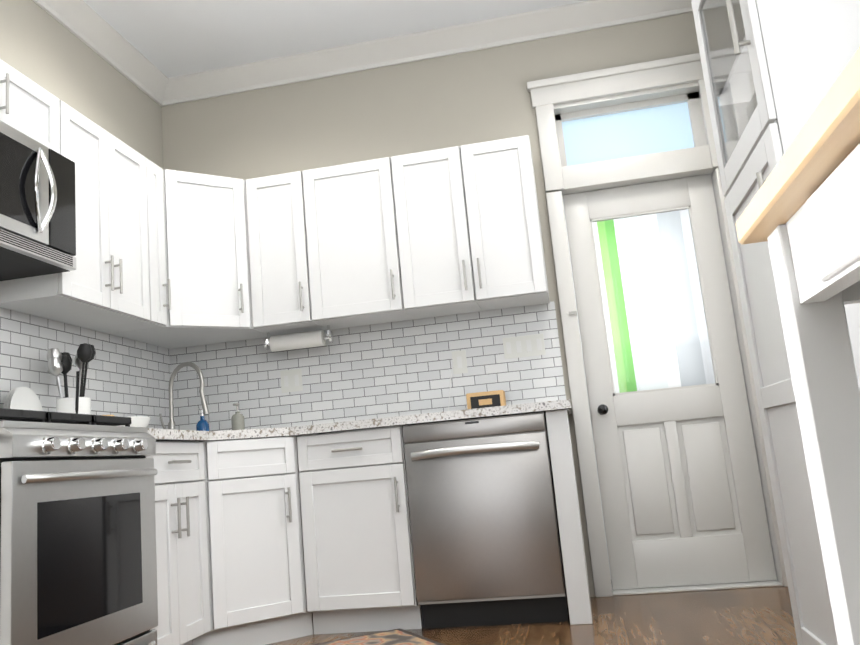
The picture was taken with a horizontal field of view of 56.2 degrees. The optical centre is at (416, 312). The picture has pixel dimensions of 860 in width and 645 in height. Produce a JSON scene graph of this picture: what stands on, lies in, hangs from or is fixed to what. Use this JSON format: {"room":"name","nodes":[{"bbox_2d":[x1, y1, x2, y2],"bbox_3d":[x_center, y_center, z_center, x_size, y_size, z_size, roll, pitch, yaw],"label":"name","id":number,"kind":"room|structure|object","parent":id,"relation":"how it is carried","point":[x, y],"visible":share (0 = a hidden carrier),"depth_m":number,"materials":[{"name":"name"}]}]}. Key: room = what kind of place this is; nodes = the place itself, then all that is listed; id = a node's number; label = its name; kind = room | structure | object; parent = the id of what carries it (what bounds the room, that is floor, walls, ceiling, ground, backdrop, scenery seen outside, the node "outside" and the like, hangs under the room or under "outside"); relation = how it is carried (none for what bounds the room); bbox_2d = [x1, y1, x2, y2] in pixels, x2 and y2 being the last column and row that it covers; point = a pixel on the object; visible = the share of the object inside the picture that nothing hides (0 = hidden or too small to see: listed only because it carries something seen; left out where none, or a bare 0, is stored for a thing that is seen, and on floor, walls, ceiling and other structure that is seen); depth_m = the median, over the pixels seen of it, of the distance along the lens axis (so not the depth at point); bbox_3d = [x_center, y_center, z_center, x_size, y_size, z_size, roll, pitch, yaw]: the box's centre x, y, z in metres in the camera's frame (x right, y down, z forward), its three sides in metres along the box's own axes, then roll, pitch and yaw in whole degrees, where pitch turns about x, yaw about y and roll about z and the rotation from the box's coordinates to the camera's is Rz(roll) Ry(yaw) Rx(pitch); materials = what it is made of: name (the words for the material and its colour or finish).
{"room":"kitchen","nodes":[
{"label":"kitchen","id":0,"kind":"room"},
{"bbox_2d":[0,0,169,428],"bbox_3d":[-2.218,-0.484,0.776,0.153,3.030,7.910,-7,-11,10],"label":"wall","id":1,"kind":"structure","parent":0,"point":[45,50],"depth_m":3.85,"materials":[{"name":"beige paint"}]},
{"bbox_2d":[0,59,59,153],"bbox_3d":[-1.614,-0.762,2.832,0.349,0.275,0.760,-7,-11,10],"label":"upper cabinet","id":2,"kind":"object","parent":1,"relation":"attached to","point":[29,107],"visible":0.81,"depth_m":3.01,"materials":[{"name":"white wood"}]},
{"bbox_2d":[0,120,75,280],"bbox_3d":[-1.549,-0.415,2.761,0.417,0.437,0.756,-7,-11,10],"label":"microwave","id":3,"kind":"object","parent":2,"relation":"attached to","point":[37,213],"visible":1,"depth_m":2.87,"materials":[{"name":"silver metal"}]},
{"bbox_2d":[0,100,170,333],"bbox_3d":[-1.439,-0.375,3.550,0.349,0.800,0.818,-7,-11,10],"label":"upper cabinet","id":4,"kind":"object","parent":1,"relation":"attached to","point":[114,281],"visible":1,"depth_m":3.45,"materials":[{"name":"white wood"}]},
{"bbox_2d":[33,0,173,106],"bbox_3d":[-2.227,-1.931,0.993,0.105,0.115,7.850,-7,-11,10],"label":"crown molding","id":5,"kind":"structure","parent":1,"relation":"attached to","point":[89,26],"depth_m":4.18,"materials":[{"name":"white wood"}]},
{"bbox_2d":[83,0,588,77],"bbox_3d":[-0.398,-1.980,2.189,8.000,0.100,10.850,-7,-11,10],"label":"ceiling","id":6,"kind":"structure","parent":0,"point":[171,38],"depth_m":4.26,"materials":[{"name":"paint"}]},
{"bbox_2d":[161,12,718,596],"bbox_3d":[0.178,-0.038,4.292,3.510,3.030,0.180,-7,-11,10],"label":"wall","id":7,"kind":"structure","parent":0,"point":[517,355],"depth_m":4.33,"materials":[{"name":"beige paint"}]},
{"bbox_2d":[111,169,271,348],"bbox_3d":[-1.173,-0.273,4.222,0.612,0.800,0.612,-7,-11,10],"label":"upper cabinet","id":8,"kind":"object","parent":7,"relation":"attached to","point":[207,258],"visible":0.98,"depth_m":4.05,"materials":[{"name":"white wood"}]},
{"bbox_2d":[246,169,341,338],"bbox_3d":[-0.658,-0.307,4.282,0.376,0.800,0.312,-7,-11,10],"label":"upper cabinet","id":9,"kind":"object","parent":7,"relation":"attached to","point":[285,252],"depth_m":4.14,"materials":[{"name":"white wood"}]},
{"bbox_2d":[314,154,425,327],"bbox_3d":[-0.305,-0.351,4.219,0.598,0.800,0.312,-7,-11,10],"label":"upper cabinet","id":10,"kind":"object","parent":7,"relation":"attached to","point":[364,208],"depth_m":4.06,"materials":[{"name":"white wood"}]},
{"bbox_2d":[169,0,692,103],"bbox_3d":[0.003,-1.477,4.475,2.910,0.115,0.105,-7,-11,10],"label":"crown molding","id":11,"kind":"structure","parent":7,"relation":"attached to","point":[589,15],"depth_m":4.47,"materials":[{"name":"white wood"}]},
{"bbox_2d":[406,135,549,317],"bbox_3d":[0.241,-0.418,4.122,0.770,0.800,0.312,-7,-11,10],"label":"upper cabinet","id":12,"kind":"object","parent":7,"relation":"attached to","point":[455,230],"depth_m":3.97,"materials":[{"name":"white wood"}]},
{"bbox_2d":[546,168,787,596],"bbox_3d":[1.225,0.327,4.027,0.912,2.035,0.170,-7,-11,10],"label":"door frame","id":13,"kind":"structure","parent":7,"relation":"attached to","point":[586,454],"depth_m":3.96,"materials":[{"name":"white wood"}]},
{"bbox_2d":[563,174,776,589],"bbox_3d":[1.239,0.318,4.041,0.762,2.028,0.112,-7,-11,10],"label":"door","id":14,"kind":"structure","parent":7,"relation":"in","point":[682,497],"depth_m":4.05,"materials":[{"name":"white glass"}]},
{"bbox_2d":[266,581,797,644],"bbox_3d":[-0.124,1.084,1.613,8.000,0.100,10.850,-7,-11,10],"label":"floor","id":15,"kind":"structure","parent":0,"point":[755,616],"depth_m":3.24,"materials":[{"name":"brown wood"}]},
{"bbox_2d":[0,408,157,644],"bbox_3d":[-1.269,0.814,2.496,0.729,0.955,0.756,-7,-11,10],"label":"gas range","id":16,"kind":"object","parent":15,"relation":"on","point":[78,561],"visible":1,"depth_m":2.38,"materials":[{"name":"silver metal"}]},
{"bbox_2d":[4,387,42,410],"bbox_3d":[-1.548,0.404,3.160,0.066,0.221,0.215,-7,-11,10],"label":"plate","id":17,"kind":"object","parent":16,"relation":"on","point":[24,398],"visible":0.33,"depth_m":3.16,"materials":[{"name":"white ceramic"}]},
{"bbox_2d":[46,343,95,414],"bbox_3d":[-1.400,0.331,3.312,0.181,0.394,0.198,-7,-11,10],"label":"utensil crock","id":18,"kind":"object","parent":16,"relation":"on","point":[59,363],"visible":0.79,"depth_m":3.27,"materials":[{"name":"white ceramic"}]},
{"bbox_2d":[146,441,209,644],"bbox_3d":[-1.196,0.966,3.125,0.649,0.875,0.531,-7,-11,10],"label":"base cabinet","id":19,"kind":"object","parent":15,"relation":"on","point":[182,569],"visible":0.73,"depth_m":3.12,"materials":[{"name":"white wood"}]},
{"bbox_2d":[148,428,211,441],"bbox_3d":[-1.247,0.521,3.224,0.649,0.038,0.552,-7,-11,10],"label":"countertop","id":20,"kind":"structure","parent":19,"relation":"on","point":[175,435],"depth_m":3.17,"materials":[{"name":"white stone"}]},
{"bbox_2d":[120,416,150,427],"bbox_3d":[-1.263,0.507,3.493,0.210,0.090,0.210,-7,-11,10],"label":"mixing bowl","id":21,"kind":"object","parent":20,"relation":"on","point":[140,421],"visible":0.25,"depth_m":3.44,"materials":[{"name":"white ceramic"}]},
{"bbox_2d":[192,436,313,644],"bbox_3d":[-0.932,1.069,3.799,0.908,0.875,0.898,-7,-11,10],"label":"base cabinet","id":22,"kind":"object","parent":15,"relation":"on","point":[256,577],"visible":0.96,"depth_m":3.46,"materials":[{"name":"white wood"}]},
{"bbox_2d":[199,427,288,441],"bbox_3d":[-1.061,0.634,3.915,1.060,0.039,0.892,-7,-11,10],"label":"countertop","id":23,"kind":"structure","parent":22,"relation":"on","point":[249,434],"depth_m":3.53,"materials":[{"name":"white stone"}]},
{"bbox_2d":[159,362,208,429],"bbox_3d":[-1.169,0.454,4.100,0.276,0.403,0.122,-7,-11,10],"label":"gooseneck faucet","id":24,"kind":"object","parent":23,"relation":"on","point":[171,424],"visible":0.88,"depth_m":4.11,"materials":[{"name":"silver metal"}]},
{"bbox_2d":[196,408,208,430],"bbox_3d":[-1.103,0.577,4.142,0.066,0.165,0.066,-7,-11,10],"label":"soap bottle","id":25,"kind":"object","parent":23,"relation":"on","point":[202,424],"visible":0.69,"depth_m":4.12,"materials":[{"name":"blue glass"}]},
{"bbox_2d":[231,403,244,429],"bbox_3d":[-0.919,0.554,4.129,0.066,0.172,0.068,-7,-11,10],"label":"soap dispenser","id":26,"kind":"object","parent":23,"relation":"on","point":[237,421],"visible":0.69,"depth_m":4.10,"materials":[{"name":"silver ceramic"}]},
{"bbox_2d":[297,426,422,633],"bbox_3d":[-0.219,1.006,3.802,0.489,0.875,0.639,-7,-11,10],"label":"base cabinet","id":27,"kind":"object","parent":15,"relation":"on","point":[358,552],"visible":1,"depth_m":3.54,"materials":[{"name":"white wood"}]},
{"bbox_2d":[288,399,571,435],"bbox_3d":[0.098,0.516,3.836,1.261,0.038,0.639,-7,-11,10],"label":"countertop","id":28,"kind":"structure","parent":27,"relation":"on","point":[480,413],"depth_m":3.53,"materials":[{"name":"white stone"}]},
{"bbox_2d":[448,359,505,410],"bbox_3d":[0.282,0.365,4.044,0.307,0.301,0.161,-7,-11,10],"label":"clock","id":29,"kind":"object","parent":28,"relation":"on","point":[486,399],"visible":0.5,"depth_m":3.94,"materials":[{"name":"brown wood"}]},
{"bbox_2d":[312,628,444,644],"bbox_3d":[-0.383,1.319,3.046,0.940,0.014,0.540,0,-12,-25],"label":"kitchen mat","id":30,"kind":"object","parent":15,"relation":"on","point":[399,636],"visible":0.97,"depth_m":3.28,"materials":[{"name":"multicoloured fabric"}]},
{"bbox_2d":[402,412,568,628],"bbox_3d":[0.327,0.935,3.678,0.624,0.872,0.651,-7,-11,10],"label":"dishwasher","id":31,"kind":"object","parent":15,"relation":"on","point":[486,543],"visible":1,"depth_m":3.43,"materials":[{"name":"silver metal"}]},
{"bbox_2d":[545,409,592,624],"bbox_3d":[0.692,0.898,3.659,0.091,0.875,0.601,-7,-11,10],"label":"cabinet end panel","id":32,"kind":"object","parent":15,"relation":"on","point":[570,532],"visible":1,"depth_m":3.37,"materials":[{"name":"white wood"}]},
{"bbox_2d":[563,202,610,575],"bbox_3d":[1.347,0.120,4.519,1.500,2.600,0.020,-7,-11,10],"label":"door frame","id":33,"kind":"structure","parent":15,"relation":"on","point":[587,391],"depth_m":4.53,"materials":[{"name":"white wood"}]},
{"bbox_2d":[691,0,859,644],"bbox_3d":[1.112,-0.058,2.100,0.459,2.100,0.610,-7,-11,10],"label":"pantry cabinet","id":34,"kind":"object","parent":15,"relation":"on","point":[772,70],"visible":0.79,"depth_m":2.08,"materials":[{"name":"white wood"}]},
{"bbox_2d":[735,47,859,644],"bbox_3d":[0.552,0.235,0.213,0.590,0.930,1.080,-7,-11,10],"label":"cart","id":35,"kind":"object","parent":15,"relation":"on","point":[801,214],"visible":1,"depth_m":0.74,"materials":[{"name":"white wood"}]}
]}

